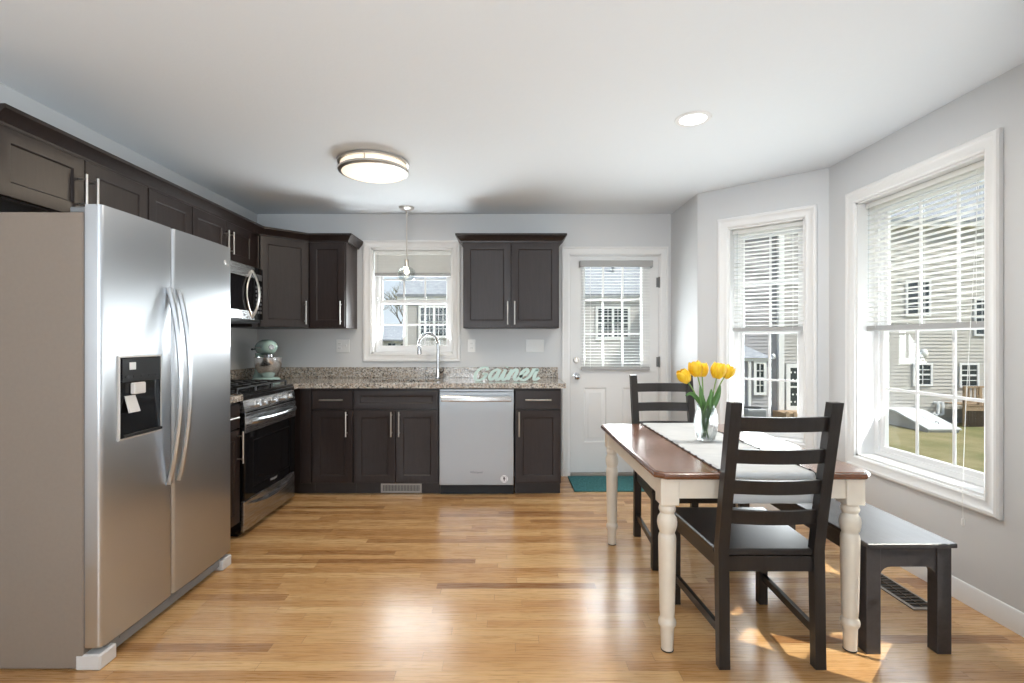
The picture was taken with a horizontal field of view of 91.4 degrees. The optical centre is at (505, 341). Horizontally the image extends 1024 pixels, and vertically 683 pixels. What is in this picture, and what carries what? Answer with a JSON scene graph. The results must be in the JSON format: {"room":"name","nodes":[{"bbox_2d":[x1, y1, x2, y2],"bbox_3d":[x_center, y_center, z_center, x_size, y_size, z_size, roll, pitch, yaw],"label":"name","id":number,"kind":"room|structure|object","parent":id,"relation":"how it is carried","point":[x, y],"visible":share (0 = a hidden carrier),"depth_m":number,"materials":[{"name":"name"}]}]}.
{"room":"eat-in kitchen","nodes":[
{"label":"eat-in kitchen","id":0,"kind":"room"},
{"bbox_2d":[0,83,256,369],"bbox_3d":[-2.400,-0.018,0.575,0.170,2.535,8.490,0,0,0],"label":"wall","id":1,"kind":"structure","parent":0,"point":[242,340],"depth_m":3.20,"materials":[{"name":"white paint"}]},
{"bbox_2d":[0,103,155,219],"bbox_3d":[-2.128,-0.748,2.357,0.371,0.355,0.835,0,0,0],"label":"upper cabinet","id":2,"kind":"object","parent":1,"relation":"attached to","point":[44,167],"visible":0.73,"depth_m":2.21,"materials":[{"name":"brown wood"}]},
{"bbox_2d":[148,175,198,234],"bbox_3d":[-2.128,-0.520,2.970,0.371,0.809,0.390,0,0,0],"label":"upper cabinet","id":3,"kind":"object","parent":1,"relation":"attached to","point":[170,205],"visible":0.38,"depth_m":2.95,"materials":[{"name":"brown wood"}]},
{"bbox_2d":[192,196,258,266],"bbox_3d":[-2.128,-0.748,3.553,0.371,0.355,0.775,0,0,0],"label":"upper cabinet","id":4,"kind":"object","parent":1,"relation":"attached to","point":[213,222],"visible":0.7,"depth_m":3.52,"materials":[{"name":"brown wood"}]},
{"bbox_2d":[230,260,262,323],"bbox_3d":[-2.079,-0.353,3.554,0.464,0.429,0.765,0,0,0],"label":"microwave","id":5,"kind":"object","parent":4,"relation":"attached to","point":[246,281],"visible":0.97,"depth_m":3.67,"materials":[{"name":"silver metal"}]},
{"bbox_2d":[230,224,314,328],"bbox_3d":[-1.996,-0.520,4.294,0.633,0.809,0.708,0,0,0],"label":"upper cabinet","id":6,"kind":"object","parent":1,"relation":"attached to","point":[282,255],"visible":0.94,"depth_m":4.16,"materials":[{"name":"brown wood"}]},
{"bbox_2d":[257,214,670,475],"bbox_3d":[-0.390,-0.018,4.735,4.190,2.535,0.170,0,0,0],"label":"wall","id":7,"kind":"structure","parent":0,"point":[297,347],"depth_m":4.65,"materials":[{"name":"white paint"}]},
{"bbox_2d":[309,233,362,328],"bbox_3d":[-1.513,-0.520,4.458,0.384,0.809,0.380,0,0,0],"label":"upper cabinet","id":8,"kind":"object","parent":7,"relation":"attached to","point":[332,256],"visible":1,"depth_m":4.32,"materials":[{"name":"brown wood"}]},
{"bbox_2d":[336,340,349,351],"bbox_3d":[-1.515,0.042,4.641,0.126,0.120,0.016,0,0,0],"label":"outlet plate","id":9,"kind":"object","parent":7,"relation":"attached to","point":[341,345],"visible":1,"depth_m":4.64,"materials":[{"name":"white plastic"}]},
{"bbox_2d":[230,367,557,379],"bbox_3d":[-0.915,0.287,4.296,2.795,0.098,0.703,0,0,0],"label":"backsplash","id":10,"kind":"structure","parent":7,"relation":"attached to","point":[285,372],"depth_m":4.63,"materials":[{"name":"stone"}]},
{"bbox_2d":[363,240,460,361],"bbox_3d":[-0.875,-0.377,4.721,0.905,1.129,0.189,0,0,0],"label":"window","id":11,"kind":"structure","parent":7,"relation":"in","point":[374,350],"depth_m":4.64,"materials":[{"name":"white paint"}]},
{"bbox_2d":[374,251,450,276],"bbox_3d":[-0.875,-0.601,4.694,0.717,0.500,0.044,0,0,0],"label":"window blind","id":12,"kind":"object","parent":11,"relation":"attached to","point":[387,263],"visible":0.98,"depth_m":4.69,"materials":[{"name":"white fabric"}]},
{"bbox_2d":[468,340,474,351],"bbox_3d":[-0.320,0.040,4.645,0.072,0.116,0.009,0,0,0],"label":"outlet plate","id":13,"kind":"object","parent":7,"relation":"attached to","point":[471,343],"visible":1,"depth_m":4.64,"materials":[{"name":"white plastic"}]},
{"bbox_2d":[455,233,566,328],"bbox_3d":[0.044,-0.520,4.458,0.956,0.809,0.380,0,0,0],"label":"upper cabinet","id":14,"kind":"object","parent":7,"relation":"attached to","point":[511,280],"visible":1,"depth_m":4.32,"materials":[{"name":"brown wood"}]},
{"bbox_2d":[526,339,543,351],"bbox_3d":[0.269,0.039,4.641,0.170,0.118,0.016,0,0,0],"label":"switch plate","id":15,"kind":"object","parent":7,"relation":"attached to","point":[532,345],"visible":1,"depth_m":4.64,"materials":[{"name":"white plastic"}]},
{"bbox_2d":[562,247,667,475],"bbox_3d":[1.012,0.185,4.697,0.987,2.130,0.227,0,0,0],"label":"door","id":16,"kind":"structure","parent":7,"relation":"in","point":[591,399],"depth_m":4.66,"materials":[{"name":"white paint"}]},
{"bbox_2d":[579,260,652,369],"bbox_3d":[1.016,-0.240,4.623,0.672,1.010,0.067,0,0,0],"label":"window blind","id":17,"kind":"object","parent":16,"relation":"attached to","point":[582,263],"visible":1,"depth_m":4.62,"materials":[{"name":"white plastic"}]},
{"bbox_2d":[0,0,1023,213],"bbox_3d":[-0.107,-1.245,0.575,4.755,0.120,8.490,0,0,0],"label":"ceiling","id":18,"kind":"structure","parent":0,"point":[490,106],"depth_m":2.31,"materials":[{"name":"white paint"}]},
{"bbox_2d":[338,150,408,183],"bbox_3d":[-0.875,-1.139,3.310,0.456,0.093,0.456,0,0,0],"label":"ceiling light","id":19,"kind":"object","parent":18,"relation":"attached to","point":[369,166],"visible":1,"depth_m":3.19,"materials":[{"name":"white glass"}]},
{"bbox_2d":[397,205,414,279],"bbox_3d":[-0.878,-0.861,4.420,0.165,0.648,0.165,0,0,0],"label":"pendant light","id":20,"kind":"object","parent":18,"relation":"hanging from","point":[406,208],"visible":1,"depth_m":4.41,"materials":[{"name":"silver metal"}]},
{"bbox_2d":[404,259,408,266],"bbox_3d":[-0.878,-0.694,4.420,0.048,0.072,0.047,0,0,0],"label":"socket","id":21,"kind":"object","parent":20,"relation":"attached to","point":[406,260],"depth_m":4.40,"materials":[{"name":"silver metal"}]},
{"bbox_2d":[674,111,711,126],"bbox_3d":[0.995,-1.182,2.660,0.188,0.006,0.188,0,0,0],"label":"recessed light","id":22,"kind":"object","parent":18,"relation":"in","point":[694,118],"visible":1,"depth_m":2.65,"materials":[{"name":"white plastic"}]},
{"bbox_2d":[0,476,1023,682],"bbox_3d":[-0.107,1.310,0.575,4.755,0.120,8.490,0,0,0],"label":"floor","id":23,"kind":"structure","parent":0,"point":[324,587],"depth_m":2.29,"materials":[{"name":"brown wood"}]},
{"bbox_2d":[0,204,230,669],"bbox_3d":[-1.881,0.364,2.351,0.828,1.772,0.911,0,0,0],"label":"refrigerator","id":24,"kind":"object","parent":23,"relation":"on","point":[115,324],"visible":1,"depth_m":1.92,"materials":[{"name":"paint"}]},
{"bbox_2d":[230,402,243,527],"bbox_3d":[-1.978,0.814,2.991,0.669,0.872,0.357,0,0,0],"label":"base cabinet","id":25,"kind":"object","parent":23,"relation":"on","point":[235,435],"visible":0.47,"depth_m":3.11,"materials":[{"name":"brown wood"}]},
{"bbox_2d":[230,395,242,403],"bbox_3d":[-1.989,0.307,2.991,0.648,0.138,0.358,0,0,0],"label":"countertop","id":26,"kind":"structure","parent":25,"relation":"on","point":[233,398],"depth_m":3.09,"materials":[{"name":"stone"}]},
{"bbox_2d":[230,379,296,536],"bbox_3d":[-1.948,0.773,3.557,0.719,0.954,0.766,0,0,0],"label":"gas range","id":27,"kind":"object","parent":23,"relation":"on","point":[267,409],"visible":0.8,"depth_m":3.46,"materials":[{"name":"black metal"}]},
{"bbox_2d":[230,384,293,400],"bbox_3d":[-1.988,0.354,3.557,0.640,0.045,0.766,0,0,0],"label":"cooktop","id":28,"kind":"object","parent":27,"relation":"in","point":[267,391],"depth_m":3.50,"materials":[{"name":"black metal"}]},
{"bbox_2d":[293,388,315,492],"bbox_3d":[-1.942,0.814,4.346,0.742,0.872,0.604,0,0,0],"label":"base cabinet","id":29,"kind":"object","parent":23,"relation":"on","point":[303,399],"visible":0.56,"depth_m":4.04,"materials":[{"name":"brown wood"}]},
{"bbox_2d":[312,388,355,492],"bbox_3d":[-1.403,0.814,4.324,0.334,0.872,0.649,0,0,0],"label":"base cabinet","id":30,"kind":"object","parent":23,"relation":"on","point":[333,408],"visible":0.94,"depth_m":4.04,"materials":[{"name":"brown wood"}]},
{"bbox_2d":[354,388,439,492],"bbox_3d":[-0.889,0.814,4.324,0.691,0.872,0.649,0,0,0],"label":"base cabinet","id":31,"kind":"object","parent":23,"relation":"on","point":[396,430],"visible":0.93,"depth_m":4.05,"materials":[{"name":"brown wood"}]},
{"bbox_2d":[381,483,421,492],"bbox_3d":[-0.863,1.207,4.118,0.335,0.074,0.006,0,0,0],"label":"vent grille","id":32,"kind":"object","parent":31,"relation":"attached to","point":[385,487],"visible":1,"depth_m":4.12,"materials":[{"name":"metal"}]},
{"bbox_2d":[439,388,513,493],"bbox_3d":[-0.238,0.816,4.301,0.602,0.868,0.658,0,0,0],"label":"dishwasher","id":33,"kind":"object","parent":23,"relation":"on","point":[476,425],"visible":1,"depth_m":4.03,"materials":[{"name":"silver metal"}]},
{"bbox_2d":[440,388,513,391],"bbox_3d":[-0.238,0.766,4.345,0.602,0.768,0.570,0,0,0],"label":"control panel","id":34,"kind":"object","parent":33,"relation":"in","point":[441,389],"depth_m":4.04,"materials":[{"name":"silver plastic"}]},
{"bbox_2d":[514,388,560,492],"bbox_3d":[0.259,0.814,4.324,0.373,0.872,0.649,0,0,0],"label":"base cabinet","id":35,"kind":"object","parent":23,"relation":"on","point":[537,411],"visible":0.94,"depth_m":4.05,"materials":[{"name":"brown wood"}]},
{"bbox_2d":[230,367,565,388],"bbox_3d":[-0.915,0.307,4.296,2.795,0.138,0.703,0,0,0],"label":"countertop","id":36,"kind":"structure","parent":35,"relation":"on","point":[300,377],"depth_m":4.47,"materials":[{"name":"stone"}]},
{"bbox_2d":[251,339,282,379],"bbox_3d":[-2.058,0.159,4.292,0.230,0.353,0.358,0,0,-40],"label":"stand mixer","id":37,"kind":"object","parent":36,"relation":"on","point":[266,365],"visible":0.98,"depth_m":4.18,"materials":[{"name":"green metal"}]},
{"bbox_2d":[253,357,282,376],"bbox_3d":[-2.017,0.216,4.242,0.230,0.167,0.230,0,0,-40],"label":"bowl","id":38,"kind":"object","parent":37,"relation":"on","point":[264,366],"depth_m":4.17,"materials":[{"name":"silver metal"}]},
{"bbox_2d":[417,332,444,378],"bbox_3d":[-0.677,0.127,4.468,0.248,0.418,0.084,0,0,-25],"label":"faucet","id":39,"kind":"object","parent":36,"relation":"on","point":[419,351],"visible":1,"depth_m":4.50,"materials":[{"name":"silver metal"}]},
{"bbox_2d":[473,366,539,380],"bbox_3d":[0.005,0.271,4.235,0.565,0.128,0.027,0,0,0],"label":"script sign","id":40,"kind":"object","parent":36,"relation":"on","point":[535,371],"visible":1,"depth_m":4.22,"materials":[{"name":"green paint"}]},
{"bbox_2d":[568,476,644,491],"bbox_3d":[0.872,1.243,4.383,0.606,0.012,0.455,0,0,0],"label":"door mat","id":41,"kind":"object","parent":23,"relation":"on","point":[579,483],"visible":0.62,"depth_m":4.37,"materials":[{"name":"teal fabric"}]},
{"bbox_2d":[629,375,735,570],"bbox_3d":[1.026,0.736,3.026,0.462,1.028,0.618,0,0,0],"label":"dining chair","id":42,"kind":"object","parent":23,"relation":"on","point":[689,405],"visible":0.43,"depth_m":3.24,"materials":[{"name":"black wood"}]},
{"bbox_2d":[601,424,870,652],"bbox_3d":[1.025,0.883,2.558,0.870,0.733,1.185,0,0,0],"label":"dining table","id":43,"kind":"object","parent":23,"relation":"on","point":[674,473],"visible":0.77,"depth_m":2.01,"materials":[{"name":"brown wood"}]},
{"bbox_2d":[640,423,723,470],"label":"table runner","id":44,"kind":"object","parent":43,"relation":"on","point":[682,436],"depth_m":2.57,"materials":[{"name":"fabric"}]},
{"bbox_2d":[694,404,717,441],"bbox_3d":[1.034,0.420,2.585,0.118,0.185,0.118,0,0,0],"label":"vase","id":45,"kind":"object","parent":44,"relation":"on","point":[705,425],"visible":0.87,"depth_m":2.54,"materials":[{"name":"clear glass"}]},
{"bbox_2d":[676,368,699,405],"bbox_3d":[0.963,0.316,2.575,0.172,0.359,0.068,0,0,0],"label":"tulip","id":46,"kind":"object","parent":45,"relation":"in","point":[683,375],"visible":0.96,"depth_m":2.55,"materials":[{"name":"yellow plant"}]},
{"bbox_2d":[688,360,705,410],"bbox_3d":[0.987,0.296,2.568,0.100,0.398,0.074,0,0,22],"label":"tulip","id":47,"kind":"object","parent":45,"relation":"in","point":[695,369],"visible":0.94,"depth_m":2.55,"materials":[{"name":"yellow plant"}]},
{"bbox_2d":[700,363,712,405],"bbox_3d":[1.027,0.302,2.604,0.069,0.385,0.109,0,0,0],"label":"tulip","id":48,"kind":"object","parent":45,"relation":"in","point":[705,366],"visible":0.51,"depth_m":2.60,"materials":[{"name":"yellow plant"}]},
{"bbox_2d":[702,362,726,414],"bbox_3d":[1.063,0.299,2.563,0.129,0.392,0.076,0,0,0],"label":"tulip","id":49,"kind":"object","parent":45,"relation":"in","point":[718,370],"visible":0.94,"depth_m":2.54,"materials":[{"name":"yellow plant"}]},
{"bbox_2d":[713,364,735,407],"bbox_3d":[1.100,0.305,2.585,0.166,0.379,0.064,0,0,0],"label":"tulip","id":50,"kind":"object","parent":45,"relation":"in","point":[730,372],"visible":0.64,"depth_m":2.56,"materials":[{"name":"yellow plant"}]},
{"bbox_2d":[675,402,843,669],"bbox_3d":[1.016,0.736,2.111,0.462,1.028,0.618,0,0,0],"label":"dining chair","id":51,"kind":"object","parent":23,"relation":"on","point":[760,540],"visible":0.97,"depth_m":1.91,"materials":[{"name":"black wood"}]},
{"bbox_2d":[738,498,956,653],"bbox_3d":[1.616,1.027,2.560,0.358,0.446,1.150,0,0,0],"label":"bench","id":52,"kind":"object","parent":23,"relation":"on","point":[887,540],"visible":0.46,"depth_m":2.00,"materials":[{"name":"black wood"}]},
{"bbox_2d":[881,573,926,609],"bbox_3d":[1.958,1.246,2.535,0.125,0.007,0.420,0,0,0],"label":"floor vent","id":53,"kind":"object","parent":23,"relation":"in","point":[907,597],"visible":0.6,"depth_m":2.46,"materials":[{"name":"metal"}]},
{"bbox_2d":[671,194,696,420],"bbox_3d":[1.620,-0.018,4.330,0.170,2.535,0.640,0,0,0],"label":"wall","id":54,"kind":"structure","parent":0,"point":[684,219],"depth_m":4.32,"materials":[{"name":"white paint"}]},
{"bbox_2d":[697,168,828,448],"bbox_3d":[1.925,-0.018,3.770,0.899,2.535,0.170,0,0,42],"label":"wall","id":55,"kind":"structure","parent":0,"point":[811,187],"depth_m":3.71,"materials":[{"name":"white paint"}]},
{"bbox_2d":[750,503,778,510],"bbox_3d":[1.863,1.202,3.702,0.899,0.097,0.016,0,0,42],"label":"baseboard","id":56,"kind":"structure","parent":55,"relation":"attached to","point":[766,506],"depth_m":3.66,"materials":[{"name":"white paint"}]},
{"bbox_2d":[717,204,816,448],"bbox_3d":[1.949,-0.077,3.728,0.668,1.737,0.189,0,0,42],"label":"window","id":57,"kind":"structure","parent":55,"relation":"in","point":[730,344],"depth_m":3.75,"materials":[{"name":"white paint"}]},
{"bbox_2d":[733,221,802,331],"bbox_3d":[1.938,-0.466,3.716,0.480,0.781,0.044,0,0,42],"label":"window blind","id":58,"kind":"object","parent":57,"relation":"attached to","point":[799,224],"visible":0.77,"depth_m":3.71,"materials":[{"name":"white plastic"}]},
{"bbox_2d":[829,63,1023,612],"bbox_3d":[2.285,-0.018,2.712,0.170,2.535,1.385,0,0,0],"label":"wall","id":59,"kind":"structure","parent":0,"point":[988,556],"depth_m":2.35,"materials":[{"name":"white paint"}]},
{"bbox_2d":[845,128,1002,519],"bbox_3d":[2.271,-0.077,2.714,0.189,1.737,1.004,0,0,0],"label":"window","id":60,"kind":"structure","parent":59,"relation":"in","point":[867,389],"depth_m":2.78,"materials":[{"name":"white paint"}]},
{"bbox_2d":[866,160,983,525],"bbox_3d":[2.217,0.009,2.714,0.117,1.730,0.816,0,0,0],"label":"window blind","id":61,"kind":"object","parent":60,"relation":"attached to","point":[973,169],"visible":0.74,"depth_m":2.65,"materials":[{"name":"white plastic"}]},
{"bbox_2d":[901,567,1023,636],"bbox_3d":[2.193,1.202,2.712,0.014,0.097,1.385,0,0,0],"label":"baseboard","id":62,"kind":"structure","parent":59,"relation":"attached to","point":[1004,614],"depth_m":2.29,"materials":[{"name":"white paint"}]},
{"label":"outside","id":63,"kind":"structure","parent":0,"visible":0},
{"bbox_2d":[889,423,983,471],"bbox_3d":[5.000,3.070,30.000,130.000,0.300,120.000,0,0,0],"label":"ground","id":64,"kind":"structure","parent":63,"point":[935,445],"depth_m":14.31,"materials":[{"name":"plant"}]},
{"bbox_2d":[383,326,402,344],"bbox_3d":[-10.550,0.770,43.500,6.500,4.300,8.000,0,0,0],"label":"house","id":65,"kind":"structure","parent":64,"relation":"on","point":[392,335],"depth_m":40.57,"materials":[{"name":"white"}]},
{"bbox_2d":[383,277,402,325],"bbox_3d":[-13.262,-2.952,67.302,7.800,11.766,9.698,0,0,-11],"label":"tree","id":66,"kind":"object","parent":64,"relation":"on","point":[393,294],"visible":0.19,"depth_m":67.09,"materials":[{"name":"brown plant"}]},
{"bbox_2d":[397,267,639,366],"bbox_3d":[1.675,-1.092,25.715,12.450,8.024,9.770,0,0,0],"label":"house","id":67,"kind":"structure","parent":64,"relation":"on","point":[414,290],"depth_m":20.98,"materials":[{"name":"beige"}]},
{"bbox_2d":[744,406,766,416],"bbox_3d":[8.183,2.542,16.600,0.800,0.755,0.800,0,0,0],"label":"air conditioner","id":68,"kind":"object","parent":64,"relation":"on","point":[749,411],"visible":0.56,"depth_m":16.28,"materials":[{"name":"metal"}]},
{"bbox_2d":[751,412,764,416],"bbox_3d":[8.182,2.550,16.273,0.560,0.540,0.017,0,0,0],"label":"grille","id":69,"kind":"object","parent":68,"relation":"attached to","point":[753,414],"depth_m":16.27,"materials":[{"name":"metal"}]},
{"bbox_2d":[744,233,797,416],"bbox_3d":[10.062,-2.315,22.725,4.222,10.470,10.750,0,0,0],"label":"house","id":70,"kind":"structure","parent":64,"relation":"on","point":[783,346],"depth_m":18.36,"materials":[{"name":"grey"}]},
{"bbox_2d":[773,410,796,416],"bbox_3d":[10.233,2.691,17.890,0.910,0.458,0.900,0,0,0],"label":"steps","id":71,"kind":"structure","parent":64,"relation":"on","point":[776,413],"depth_m":17.81,"materials":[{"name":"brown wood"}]},
{"bbox_2d":[889,407,961,431],"bbox_3d":[14.050,2.635,16.990,1.080,0.570,1.980,0,0,0],"label":"bulkhead","id":72,"kind":"object","parent":64,"relation":"on","point":[898,416],"visible":0.89,"depth_m":16.83,"materials":[{"name":"metal"}]},
{"bbox_2d":[889,182,983,422],"bbox_3d":[19.800,-2.115,22.600,15.100,10.070,9.800,0,0,0],"label":"house","id":73,"kind":"structure","parent":64,"relation":"on","point":[935,347],"depth_m":17.99,"materials":[{"name":"beige"}]},
{"bbox_2d":[919,349,927,357],"bbox_3d":[14.940,0.432,17.880,0.260,0.320,0.260,0,0,0],"label":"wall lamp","id":74,"kind":"object","parent":73,"relation":"attached to","point":[923,353],"depth_m":17.82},
{"bbox_2d":[945,386,983,426],"bbox_3d":[17.250,2.225,17.465,3.100,1.390,0.830,0,0,0],"label":"deck","id":75,"kind":"object","parent":64,"relation":"on","point":[977,408],"visible":0.29,"depth_m":17.11,"materials":[{"name":"brown wood"}]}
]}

